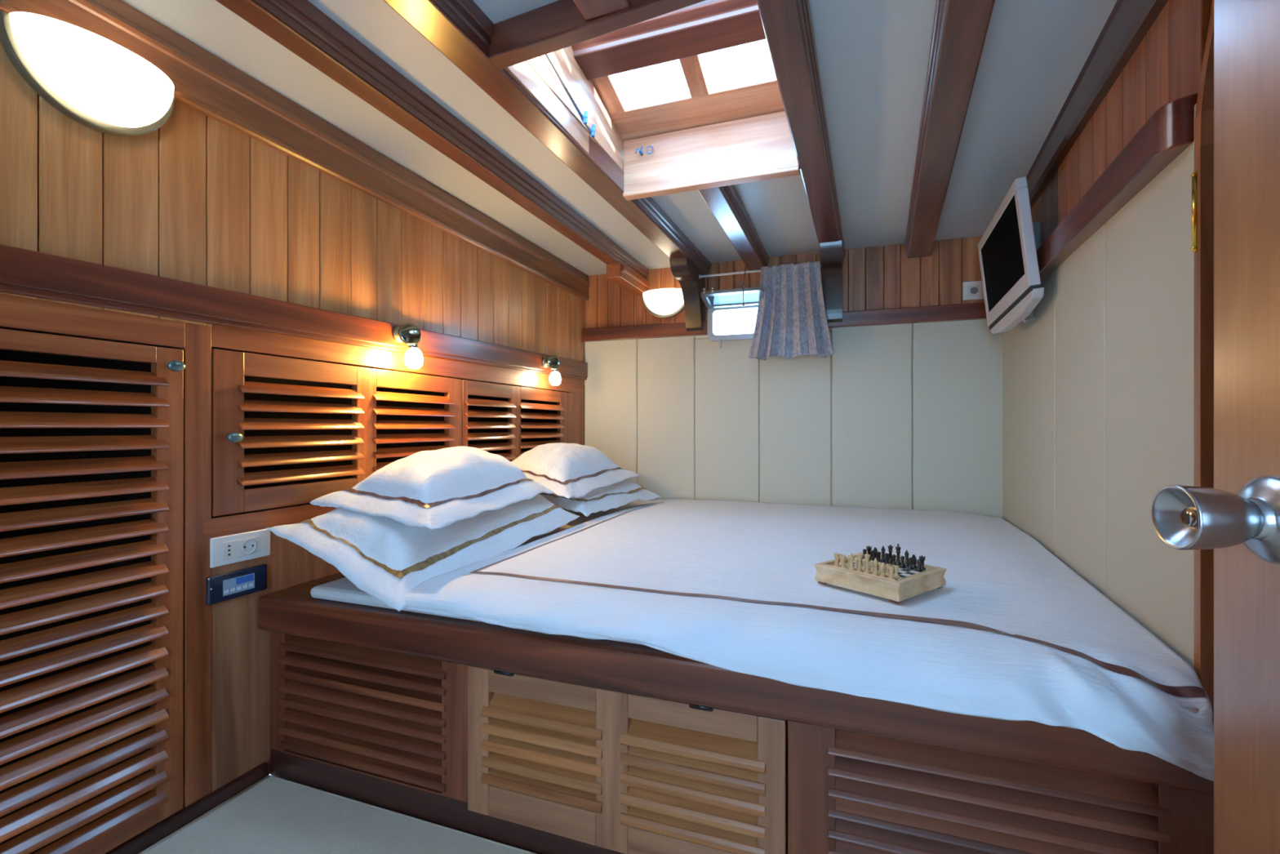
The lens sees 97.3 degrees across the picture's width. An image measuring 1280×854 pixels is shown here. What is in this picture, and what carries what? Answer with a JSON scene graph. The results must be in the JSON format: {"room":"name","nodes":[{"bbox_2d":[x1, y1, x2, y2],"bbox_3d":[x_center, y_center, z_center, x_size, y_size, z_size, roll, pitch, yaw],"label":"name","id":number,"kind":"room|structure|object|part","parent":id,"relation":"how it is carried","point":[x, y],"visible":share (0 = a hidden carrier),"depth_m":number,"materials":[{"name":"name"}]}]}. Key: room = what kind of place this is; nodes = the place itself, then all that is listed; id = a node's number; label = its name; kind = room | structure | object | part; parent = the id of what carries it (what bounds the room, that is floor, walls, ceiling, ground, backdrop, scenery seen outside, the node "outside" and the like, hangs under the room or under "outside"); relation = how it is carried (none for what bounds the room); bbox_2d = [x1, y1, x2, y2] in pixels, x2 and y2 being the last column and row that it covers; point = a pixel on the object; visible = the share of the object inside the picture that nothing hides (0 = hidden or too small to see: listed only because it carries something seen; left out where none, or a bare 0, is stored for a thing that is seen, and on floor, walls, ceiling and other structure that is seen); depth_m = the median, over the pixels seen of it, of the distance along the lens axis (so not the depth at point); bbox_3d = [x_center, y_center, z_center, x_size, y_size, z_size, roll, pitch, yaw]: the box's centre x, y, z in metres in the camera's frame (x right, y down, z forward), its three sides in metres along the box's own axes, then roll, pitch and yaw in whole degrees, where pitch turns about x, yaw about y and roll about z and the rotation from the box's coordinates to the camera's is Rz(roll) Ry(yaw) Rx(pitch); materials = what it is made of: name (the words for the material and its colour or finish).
{"room":"ship interior","nodes":[
{"label":"ship interior","id":0,"kind":"room"},
{"bbox_2d":[0,41,585,392],"bbox_3d":[-0.962,0.015,1.377,0.060,1.700,3.730,0,0,20],"label":"wall","id":1,"kind":"structure","parent":0,"point":[194,198],"depth_m":1.33,"materials":[{"name":"brown wood"}]},
{"bbox_2d":[0,9,174,136],"bbox_3d":[-0.995,-0.634,1.052,0.100,0.139,0.261,0,0,20],"label":"wall lamp","id":2,"kind":"object","parent":1,"relation":"attached to","point":[103,86],"visible":1,"depth_m":1.01,"materials":[{"name":"white glass"}]},
{"bbox_2d":[105,761,268,853],"bbox_3d":[-1.248,0.846,0.503,0.020,0.038,1.892,0,0,20],"label":"baseboard","id":3,"kind":"structure","parent":1,"relation":"attached to","point":[148,837],"depth_m":1.22,"materials":[{"name":"brown wood"}]},
{"bbox_2d":[205,563,266,604],"bbox_3d":[-0.944,0.368,1.324,0.014,0.064,0.138,0,0,20],"label":"control panel","id":4,"kind":"object","parent":1,"relation":"attached to","point":[220,588],"visible":1,"depth_m":1.31,"materials":[{"name":"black plastic"}]},
{"bbox_2d":[209,528,270,568],"bbox_3d":[-0.942,0.284,1.333,0.012,0.067,0.139,0,0,20],"label":"power outlet","id":5,"kind":"object","parent":1,"relation":"attached to","point":[239,547],"visible":0.98,"depth_m":1.32,"materials":[{"name":"white plastic"}]},
{"bbox_2d":[211,522,340,791],"bbox_3d":[-0.643,0.558,2.185,0.010,0.614,1.934,0,0,20],"label":"wall panel","id":6,"kind":"object","parent":1,"relation":"attached to","point":[241,650],"depth_m":1.34,"materials":[{"name":"brown wood"}]},
{"bbox_2d":[0,244,587,379],"bbox_3d":[-0.930,-0.281,1.351,0.026,0.143,3.702,0,0,20],"label":"trim","id":7,"kind":"structure","parent":1,"relation":"attached to","point":[23,272],"depth_m":1.26,"materials":[{"name":"brown wood"}]},
{"bbox_2d":[0,0,590,300],"bbox_3d":[-0.926,-0.766,1.364,0.036,0.137,3.730,0,0,20],"label":"ceiling beam","id":8,"kind":"structure","parent":1,"relation":"attached to","point":[204,82],"depth_m":1.43,"materials":[{"name":"brown wood"}]},
{"bbox_2d":[202,324,584,539],"bbox_3d":[-0.793,-0.002,2.239,0.387,0.506,1.974,0,0,20],"label":"upper cabinet","id":9,"kind":"object","parent":1,"relation":"attached to","point":[287,433],"visible":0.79,"depth_m":1.68,"materials":[{"name":"brown wood"}]},
{"bbox_3d":[-0.942,0.024,1.306,0.027,0.024,0.035,0,0,20],"label":"knob","id":10,"kind":"part","parent":9,"relation":"part of","materials":[{"name":"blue metal"}]},
{"bbox_3d":[-0.825,0.013,1.693,0.021,0.381,0.880,0,0,20],"label":"door","id":11,"kind":"part","parent":9,"relation":"part of","materials":[{"name":"brown wood"}]},
{"bbox_3d":[-0.523,0.013,2.525,0.021,0.381,0.877,0,0,20],"label":"door","id":12,"kind":"part","parent":9,"relation":"part of","materials":[{"name":"brown wood"}]},
{"bbox_2d":[391,324,422,368],"bbox_3d":[-0.725,-0.253,1.769,0.076,0.141,0.071,0,0,20],"label":"reading lamp","id":13,"kind":"object","parent":1,"relation":"attached to","point":[410,335],"visible":1,"depth_m":1.75,"materials":[{"name":"grey metal"}]},
{"bbox_2d":[408,343,417,349],"bbox_3d":[-0.715,-0.253,1.773,0.030,0.016,0.030,0,0,20],"label":"socket","id":14,"kind":"object","parent":13,"relation":"attached to","point":[411,346],"depth_m":1.76,"materials":[{"name":"silver metal"}]},
{"bbox_3d":[-0.712,-0.215,1.772,0.055,0.064,0.055,0,0,20],"label":"bulb","id":15,"kind":"part","parent":13,"relation":"part of","materials":[{"name":"white glass"}]},
{"bbox_2d":[542,355,560,385],"bbox_3d":[-0.410,-0.264,2.633,0.076,0.141,0.071,0,0,20],"label":"reading lamp","id":16,"kind":"object","parent":1,"relation":"attached to","point":[553,362],"visible":1,"depth_m":2.62,"materials":[{"name":"grey metal"}]},
{"bbox_3d":[-0.397,-0.226,2.637,0.055,0.064,0.055,0,0,20],"label":"bulb","id":17,"kind":"part","parent":16,"relation":"part of","materials":[{"name":"white glass"}]},
{"bbox_2d":[269,773,537,853],"bbox_3d":[0.019,0.899,0.855,3.050,0.052,4.120,0,0,20],"label":"floor","id":18,"kind":"structure","parent":0,"point":[269,774],"depth_m":1.27,"materials":[{"name":"brown wood"}]},
{"bbox_2d":[0,293,211,853],"bbox_3d":[-1.266,0.324,1.028,0.447,1.102,0.665,0,0,20],"label":"wardrobe","id":19,"kind":"object","parent":18,"relation":"on","point":[105,415],"visible":0.98,"depth_m":1.11,"materials":[{"name":"brown wood"}]},
{"bbox_3d":[-0.983,-0.129,1.191,0.027,0.024,0.035,0,0,20],"label":"knob","id":20,"kind":"part","parent":19,"relation":"part of","materials":[{"name":"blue metal"}]},
{"bbox_2d":[137,774,537,853],"bbox_3d":[-0.099,0.864,-0.073,2.536,0.018,2.196,0,0,20],"label":"carpet","id":21,"kind":"object","parent":18,"relation":"on","point":[274,815],"visible":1,"depth_m":1.20,"materials":[{"name":"beige carpet"}]},
{"bbox_2d":[1151,0,1279,853],"bbox_3d":[0.467,0.025,0.198,0.109,1.640,0.682,0,0,9],"label":"door","id":22,"kind":"structure","parent":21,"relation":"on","point":[1238,517],"depth_m":0.49,"materials":[{"name":"brown wood"}]},
{"bbox_3d":[0.483,0.077,0.477,0.054,0.055,0.055,0,0,9],"label":"knob","id":23,"kind":"part","parent":22,"relation":"part of","materials":[{"name":"silver metal"}]},
{"bbox_2d":[257,508,1213,853],"bbox_3d":[0.255,0.637,1.905,1.864,0.455,1.825,0,0,20],"label":"bunk base","id":24,"kind":"object","parent":18,"relation":"on","point":[540,743],"visible":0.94,"depth_m":1.04,"materials":[{"name":"brown wood"}]},
{"bbox_2d":[279,635,445,791],"bbox_3d":[-0.647,0.650,1.310,0.493,0.274,0.033,0,0,20],"label":"grille","id":25,"kind":"object","parent":24,"relation":"attached to","point":[376,713],"depth_m":1.29,"materials":[{"name":"brown wood"}]},
{"bbox_3d":[-0.054,0.655,1.085,0.651,0.304,0.022,0,0,20],"label":"door","id":26,"kind":"part","parent":24,"relation":"part of","materials":[{"name":"brown wood"}]},
{"bbox_3d":[-0.057,0.645,1.097,1.828,0.307,0.022,0,0,20],"label":"frame","id":27,"kind":"part","parent":24,"relation":"part of","materials":[{"name":"brown wood"}]},
{"bbox_2d":[310,499,1199,713],"bbox_3d":[0.361,0.395,1.865,1.803,0.029,1.797,0,0,20],"label":"mattress","id":28,"kind":"object","parent":24,"relation":"on","point":[343,589],"visible":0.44,"depth_m":1.32,"materials":[{"name":"white fabric"}]},
{"bbox_2d":[266,493,579,611],"bbox_3d":[-0.561,0.285,1.678,0.467,0.194,0.920,0,0,20],"label":"pillow","id":29,"kind":"object","parent":28,"relation":"on","point":[385,557],"visible":0.6,"depth_m":1.38,"materials":[{"name":"white fabric"}]},
{"bbox_2d":[309,445,553,529],"bbox_3d":[-0.562,0.152,1.702,0.410,0.182,0.689,0,0,20],"label":"pillow","id":30,"kind":"object","parent":29,"relation":"on","point":[436,489],"visible":1,"depth_m":1.50,"materials":[{"name":"white fabric"}]},
{"bbox_2d":[403,498,1213,781],"bbox_3d":[0.505,0.402,1.793,1.523,0.122,1.856,0,0,20],"label":"duvet","id":31,"kind":"object","parent":28,"relation":"on","point":[1012,632],"visible":0.96,"depth_m":1.07,"materials":[{"name":"white fabric"}]},
{"bbox_2d":[538,478,661,516],"bbox_3d":[-0.248,0.266,2.477,0.498,0.145,0.755,0,0,20],"label":"pillow","id":32,"kind":"object","parent":31,"relation":"on","point":[616,495],"visible":0.42,"depth_m":2.29,"materials":[{"name":"white fabric"}]},
{"bbox_2d":[511,442,639,498],"bbox_3d":[-0.304,0.165,2.404,0.415,0.194,0.710,0,0,20],"label":"pillow","id":33,"kind":"object","parent":32,"relation":"on","point":[569,470],"visible":0.88,"depth_m":2.23,"materials":[{"name":"white fabric"}]},
{"bbox_2d":[813,552,946,603],"bbox_3d":[0.519,0.321,1.221,0.194,0.042,0.194,0,0,-37],"label":"chessboard","id":34,"kind":"object","parent":31,"relation":"on","point":[911,583],"visible":0.7,"depth_m":1.16,"materials":[{"name":"brown wood"}]},
{"bbox_2d":[833,552,839,567],"bbox_3d":[0.431,0.291,1.233,0.014,0.029,0.014,0,0,-39],"label":"chess rook","id":35,"kind":"object","parent":34,"relation":"on","point":[836,555],"visible":0.99,"depth_m":1.23,"materials":[{"name":"beige wood"}]},
{"bbox_2d":[838,554,843,565],"bbox_3d":[0.445,0.293,1.243,0.014,0.025,0.014,0,0,-33],"label":"pawn","id":36,"kind":"object","parent":34,"relation":"on","point":[840,555],"visible":0.62,"depth_m":1.24,"materials":[{"name":"beige wood"}]},
{"bbox_2d":[840,554,847,568],"bbox_3d":[0.441,0.291,1.218,0.014,0.029,0.014,0,0,-31],"label":"knight","id":37,"kind":"object","parent":34,"relation":"on","point":[843,557],"visible":0.99,"depth_m":1.22,"materials":[{"name":"beige wood"}]},
{"bbox_2d":[845,555,849,567],"bbox_3d":[0.456,0.293,1.228,0.014,0.025,0.014,0,0,-27],"label":"pawn","id":38,"kind":"object","parent":34,"relation":"on","point":[848,557],"visible":0.7,"depth_m":1.23,"materials":[{"name":"beige wood"}]},
{"bbox_2d":[848,553,855,570],"bbox_3d":[0.453,0.288,1.205,0.014,0.035,0.014,0,0,42],"label":"bishop","id":39,"kind":"object","parent":34,"relation":"on","point":[851,557],"visible":0.99,"depth_m":1.20,"materials":[{"name":"beige wood"}]},
{"bbox_2d":[853,556,857,568],"bbox_3d":[0.467,0.293,1.215,0.014,0.025,0.014,0,0,-28],"label":"pawn","id":40,"kind":"object","parent":34,"relation":"on","point":[855,566],"visible":0.85,"depth_m":1.21,"materials":[{"name":"beige wood"}]},
{"bbox_2d":[856,551,863,572],"bbox_3d":[0.464,0.285,1.189,0.014,0.041,0.014,0,0,-35],"label":"chess queen","id":41,"kind":"object","parent":34,"relation":"on","point":[859,555],"visible":0.98,"depth_m":1.19,"materials":[{"name":"beige wood"}]},
{"bbox_2d":[861,558,865,570],"bbox_3d":[0.478,0.293,1.201,0.014,0.025,0.014,0,0,-44],"label":"pawn","id":42,"kind":"object","parent":34,"relation":"on","point":[863,568],"visible":0.72,"depth_m":1.20,"materials":[{"name":"beige wood"}]},
{"bbox_2d":[862,548,866,559],"bbox_3d":[0.518,0.293,1.298,0.014,0.025,0.014,0,0,-31],"label":"pawn","id":43,"kind":"object","parent":34,"relation":"on","point":[864,550],"visible":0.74,"depth_m":1.29,"materials":[{"name":"black wood"}]},
{"bbox_2d":[863,551,871,573],"bbox_3d":[0.475,0.282,1.177,0.014,0.046,0.014,0,0,-44],"label":"king","id":44,"kind":"object","parent":34,"relation":"on","point":[867,556],"visible":0.98,"depth_m":1.17,"materials":[{"name":"beige wood"}]},
{"bbox_2d":[866,545,871,559],"bbox_3d":[0.531,0.291,1.307,0.014,0.029,0.014,0,0,-26],"label":"chess rook","id":45,"kind":"object","parent":34,"relation":"on","point":[868,548],"visible":0.65,"depth_m":1.30,"materials":[{"name":"black wood"}]},
{"bbox_2d":[869,560,874,573],"bbox_3d":[0.488,0.293,1.186,0.014,0.025,0.014,0,0,44],"label":"pawn","id":46,"kind":"object","parent":34,"relation":"on","point":[871,562],"visible":0.8,"depth_m":1.18,"materials":[{"name":"beige wood"}]},
{"bbox_2d":[869,550,874,561],"bbox_3d":[0.529,0.293,1.284,0.014,0.025,0.014,0,0,-44],"label":"pawn","id":47,"kind":"object","parent":34,"relation":"on","point":[872,552],"visible":0.83,"depth_m":1.28,"materials":[{"name":"black wood"}]},
{"bbox_2d":[871,557,879,575],"bbox_3d":[0.485,0.288,1.161,0.014,0.035,0.014,0,0,-36],"label":"bishop","id":48,"kind":"object","parent":34,"relation":"on","point":[875,562],"visible":1,"depth_m":1.16,"materials":[{"name":"beige wood"}]},
{"bbox_2d":[873,546,877,559],"bbox_3d":[0.541,0.291,1.294,0.014,0.029,0.014,0,0,-32],"label":"knight","id":49,"kind":"object","parent":34,"relation":"on","point":[875,549],"visible":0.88,"depth_m":1.29,"materials":[{"name":"black wood"}]},
{"bbox_2d":[876,551,882,562],"bbox_3d":[0.538,0.293,1.268,0.014,0.025,0.014,0,0,-44],"label":"pawn","id":50,"kind":"object","parent":34,"relation":"on","point":[878,553],"visible":0.9,"depth_m":1.26,"materials":[{"name":"black wood"}]},
{"bbox_2d":[877,561,882,574],"bbox_3d":[0.500,0.293,1.172,0.014,0.025,0.014,0,0,-40],"label":"pawn","id":51,"kind":"object","parent":34,"relation":"on","point":[879,563],"visible":0.63,"depth_m":1.17,"materials":[{"name":"beige wood"}]},
{"bbox_3d":[0.519,0.304,1.221,0.170,0.007,0.170,0,0,-37],"label":"lid moulding","id":52,"kind":"part","parent":34,"relation":"part of","materials":[{"name":"brown wood"}]},
{"bbox_2d":[879,562,886,577],"bbox_3d":[0.495,0.291,1.147,0.014,0.029,0.014,0,0,-34],"label":"knight","id":53,"kind":"object","parent":34,"relation":"on","point":[882,566],"visible":1,"depth_m":1.14,"materials":[{"name":"beige wood"}]},
{"bbox_2d":[880,546,885,562],"bbox_3d":[0.553,0.288,1.280,0.014,0.035,0.014,0,0,-28],"label":"bishop","id":54,"kind":"object","parent":34,"relation":"on","point":[882,559],"visible":0.92,"depth_m":1.28,"materials":[{"name":"black wood"}]},
{"bbox_2d":[884,552,890,564],"bbox_3d":[0.550,0.293,1.254,0.014,0.025,0.014,0,0,-43],"label":"pawn","id":55,"kind":"object","parent":34,"relation":"on","point":[886,555],"visible":0.93,"depth_m":1.25,"materials":[{"name":"black wood"}]},
{"bbox_2d":[884,563,889,576],"bbox_3d":[0.510,0.293,1.158,0.014,0.025,0.014,0,0,43],"label":"pawn","id":56,"kind":"object","parent":34,"relation":"on","point":[886,573],"visible":0.7,"depth_m":1.16,"materials":[{"name":"beige wood"}]},
{"bbox_2d":[887,544,893,563],"bbox_3d":[0.563,0.285,1.266,0.014,0.041,0.014,0,0,42],"label":"chess queen","id":57,"kind":"object","parent":34,"relation":"on","point":[890,548],"visible":0.92,"depth_m":1.26,"materials":[{"name":"black wood"}]},
{"bbox_2d":[887,564,895,579],"bbox_3d":[0.505,0.291,1.132,0.014,0.029,0.014,0,0,-43],"label":"chess rook","id":58,"kind":"object","parent":34,"relation":"on","point":[891,567],"visible":1,"depth_m":1.13,"materials":[{"name":"beige wood"}]},
{"bbox_2d":[891,554,897,565],"bbox_3d":[0.559,0.293,1.240,0.014,0.025,0.014,0,0,-30],"label":"pawn","id":59,"kind":"object","parent":34,"relation":"on","point":[893,556],"visible":0.89,"depth_m":1.24,"materials":[{"name":"black wood"}]},
{"bbox_2d":[893,564,900,578],"bbox_3d":[0.520,0.293,1.143,0.014,0.025,0.014,0,0,-35],"label":"pawn","id":60,"kind":"object","parent":34,"relation":"on","point":[895,575],"visible":0.99,"depth_m":1.14,"materials":[{"name":"beige wood"}]},
{"bbox_2d":[895,543,901,564],"bbox_3d":[0.574,0.282,1.251,0.014,0.046,0.014,0,0,-34],"label":"king","id":61,"kind":"object","parent":34,"relation":"on","point":[898,548],"visible":0.98,"depth_m":1.25,"materials":[{"name":"black wood"}]},
{"bbox_2d":[898,555,906,568],"bbox_3d":[0.572,0.293,1.226,0.014,0.025,0.014,0,0,-41],"label":"pawn","id":62,"kind":"object","parent":34,"relation":"on","point":[902,565],"visible":1,"depth_m":1.22,"materials":[{"name":"black wood"}]},
{"bbox_2d":[904,550,908,566],"bbox_3d":[0.586,0.288,1.237,0.014,0.035,0.014,0,0,-29],"label":"bishop","id":63,"kind":"object","parent":34,"relation":"on","point":[906,553],"visible":0.87,"depth_m":1.23,"materials":[{"name":"black wood"}]},
{"bbox_2d":[906,557,914,569],"bbox_3d":[0.581,0.293,1.211,0.014,0.025,0.014,0,0,-38],"label":"pawn","id":64,"kind":"object","parent":34,"relation":"on","point":[910,559],"visible":1,"depth_m":1.21,"materials":[{"name":"black wood"}]},
{"bbox_2d":[911,554,917,568],"bbox_3d":[0.595,0.291,1.223,0.014,0.029,0.014,0,0,-26],"label":"knight","id":65,"kind":"object","parent":34,"relation":"on","point":[913,557],"visible":0.99,"depth_m":1.22,"materials":[{"name":"black wood"}]},
{"bbox_2d":[915,559,922,571],"bbox_3d":[0.593,0.293,1.197,0.014,0.025,0.014,0,0,-29],"label":"pawn","id":66,"kind":"object","parent":34,"relation":"on","point":[918,568],"visible":1,"depth_m":1.19,"materials":[{"name":"black wood"}]},
{"bbox_2d":[919,555,925,570],"bbox_3d":[0.605,0.291,1.208,0.014,0.029,0.014,0,0,-29],"label":"chess rook","id":67,"kind":"object","parent":34,"relation":"on","point":[922,558],"visible":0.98,"depth_m":1.20,"materials":[{"name":"black wood"}]},
{"bbox_2d":[827,728,1171,853],"bbox_3d":[0.534,0.649,0.881,0.456,0.284,0.035,0,0,20],"label":"grille","id":68,"kind":"object","parent":24,"relation":"attached to","point":[886,795],"depth_m":0.88,"materials":[{"name":"brown wood"}]},
{"bbox_2d":[121,0,1117,275],"bbox_3d":[0.197,-0.850,0.790,2.670,0.030,4.120,0,0,20],"label":"ceiling","id":69,"kind":"structure","parent":0,"point":[873,55],"depth_m":1.50,"materials":[{"name":"white paint"}]},
{"bbox_2d":[215,0,648,279],"bbox_3d":[-0.692,-0.800,1.103,0.081,0.070,4.040,0,0,20],"label":"ceiling beam","id":70,"kind":"structure","parent":69,"relation":"attached to","point":[300,27],"depth_m":1.37,"materials":[{"name":"brown wood"}]},
{"bbox_2d":[606,262,648,295],"bbox_3d":[-0.055,-0.734,2.816,0.086,0.066,0.375,0,0,20],"label":"block","id":71,"kind":"object","parent":70,"relation":"attached to","point":[622,275],"visible":0.96,"depth_m":2.74,"materials":[{"name":"brown wood"}]},
{"bbox_2d":[383,0,711,275],"bbox_3d":[-0.418,-0.800,1.004,0.100,0.070,4.043,0,0,21],"label":"ceiling beam","id":72,"kind":"structure","parent":69,"relation":"attached to","point":[459,29],"depth_m":1.35,"materials":[{"name":"brown wood"}]},
{"bbox_2d":[488,0,706,69],"bbox_3d":[-0.059,-0.800,1.073,0.558,0.070,0.042,0,0,25],"label":"ceiling beam","id":73,"kind":"structure","parent":69,"relation":"attached to","point":[559,24],"depth_m":1.11,"materials":[{"name":"brown wood"}]},
{"bbox_2d":[572,0,631,20],"bbox_3d":[-0.430,-0.803,0.025,0.105,0.064,2.192,0,0,20],"label":"ceiling beam","id":74,"kind":"structure","parent":69,"relation":"attached to","point":[588,9],"depth_m":1.03,"materials":[{"name":"brown wood"}]},
{"bbox_2d":[504,0,799,200],"bbox_3d":[0.090,-0.986,1.434,0.616,0.470,0.786,0,0,20],"label":"window","id":75,"kind":"structure","parent":69,"relation":"attached to","point":[704,136],"depth_m":1.66,"materials":[{"name":"brown wood"}]},
{"bbox_3d":[0.170,-0.983,1.653,0.616,0.105,0.321,0,0,20],"label":"lid","id":76,"kind":"part","parent":75,"relation":"part of","materials":[{"name":"brown wood"}]},
{"bbox_2d":[697,185,768,271],"bbox_3d":[0.403,-0.800,2.277,0.099,0.070,1.085,0,0,20],"label":"ceiling beam","id":77,"kind":"structure","parent":69,"relation":"attached to","point":[724,202],"depth_m":2.16,"materials":[{"name":"brown wood"}]},
{"bbox_2d":[756,0,844,263],"bbox_3d":[0.155,-0.800,0.796,0.093,0.070,4.045,0,0,22],"label":"ceiling beam","id":78,"kind":"structure","parent":69,"relation":"attached to","point":[788,27],"depth_m":1.33,"materials":[{"name":"brown wood"}]},
{"bbox_2d":[904,0,995,257],"bbox_3d":[0.440,-0.800,0.692,0.107,0.070,4.052,0,0,24],"label":"ceiling beam","id":79,"kind":"structure","parent":69,"relation":"attached to","point":[960,28],"depth_m":1.35,"materials":[{"name":"brown wood"}]},
{"bbox_2d":[583,235,1003,518],"bbox_3d":[0.664,0.015,2.775,2.150,1.700,0.070,0,0,20],"label":"wall","id":80,"kind":"structure","parent":0,"point":[908,415],"depth_m":2.66,"materials":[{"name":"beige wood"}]},
{"bbox_2d":[641,288,684,318],"bbox_3d":[0.120,-0.638,2.904,0.261,0.139,0.100,0,0,20],"label":"wall lamp","id":81,"kind":"object","parent":80,"relation":"attached to","point":[663,303],"visible":0.87,"depth_m":2.88,"materials":[{"name":"white glass"}]},
{"bbox_2d":[669,257,705,331],"bbox_3d":[0.234,-0.626,2.726,0.080,0.282,0.367,0,0,20],"label":"bracket","id":82,"kind":"object","parent":80,"relation":"attached to","point":[682,269],"visible":0.97,"depth_m":2.76,"materials":[{"name":"brown wood"}]},
{"bbox_2d":[698,264,821,278],"bbox_3d":[0.562,-0.738,2.669,0.574,0.020,0.020,0,0,20],"label":"curtain rod","id":83,"kind":"object","parent":82,"relation":"attached to","point":[815,265],"visible":0.69,"depth_m":2.71,"materials":[{"name":"grey metal"}]},
{"bbox_2d":[747,261,833,360],"bbox_3d":[0.688,-0.537,2.582,0.382,0.450,0.116,0,0,20],"label":"curtain","id":84,"kind":"object","parent":83,"relation":"hanging from","point":[791,320],"visible":0.99,"depth_m":2.59,"materials":[{"name":"grey fabric"}]},
{"bbox_2d":[700,266,764,348],"bbox_3d":[0.485,-0.573,2.746,0.323,0.366,0.307,0,0,20],"label":"window","id":85,"kind":"structure","parent":80,"relation":"in","point":[715,311],"depth_m":2.76,"materials":[{"name":"silver metal"}]},
{"bbox_3d":[0.512,-0.496,2.821,0.323,0.213,0.148,0,0,20],"label":"frame","id":86,"kind":"part","parent":85,"relation":"part of","materials":[{"name":"silver metal"}]},
{"bbox_2d":[582,302,986,342],"bbox_3d":[0.627,-0.500,2.753,1.985,0.069,0.058,0,0,20],"label":"trim","id":87,"kind":"structure","parent":80,"relation":"attached to","point":[971,311],"depth_m":2.58,"materials":[{"name":"brown wood"}]},
{"bbox_2d":[819,240,842,323],"bbox_3d":[0.852,-0.626,2.501,0.086,0.282,0.367,0,0,20],"label":"bracket","id":88,"kind":"object","parent":80,"relation":"attached to","point":[831,253],"visible":0.89,"depth_m":2.53,"materials":[{"name":"brown wood"}]},
{"bbox_2d":[962,280,984,300],"bbox_3d":[1.461,-0.597,2.464,0.086,0.082,0.014,0,0,20],"label":"power outlet","id":89,"kind":"object","parent":80,"relation":"attached to","point":[971,291],"visible":0.93,"depth_m":2.46,"materials":[{"name":"white plastic"}]},
{"bbox_2d":[1003,0,1212,669],"bbox_3d":[1.235,0.015,1.641,0.061,1.700,1.752,0,0,25],"label":"wall","id":90,"kind":"structure","parent":0,"point":[1099,386],"depth_m":1.16,"materials":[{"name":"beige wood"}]},
{"bbox_2d":[977,177,1044,333],"bbox_3d":[1.232,-0.524,1.850,0.127,0.385,0.564,0,0,20],"label":"television","id":91,"kind":"object","parent":90,"relation":"attached to","point":[1007,249],"visible":0.99,"depth_m":1.77,"materials":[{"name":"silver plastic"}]},
{"bbox_2d":[1026,0,1168,208],"bbox_3d":[1.197,-0.778,1.634,0.044,0.115,1.776,0,0,25],"label":"trim","id":92,"kind":"structure","parent":90,"relation":"attached to","point":[1129,21],"depth_m":1.25,"materials":[{"name":"brown wood"}]},
{"bbox_2d":[1036,93,1197,282],"bbox_3d":[1.194,-0.490,1.640,0.054,0.109,1.707,0,0,25],"label":"trim","id":93,"kind":"structure","parent":90,"relation":"attached to","point":[1169,131],"depth_m":1.04,"materials":[{"name":"brown wood"}]},
{"bbox_2d":[1191,0,1213,707],"bbox_3d":[0.889,0.015,0.822,0.131,1.700,0.028,0,0,20],"label":"trim","id":94,"kind":"structure","parent":90,"relation":"attached to","point":[1202,177],"depth_m":0.83,"materials":[{"name":"brown wood"}]}
]}

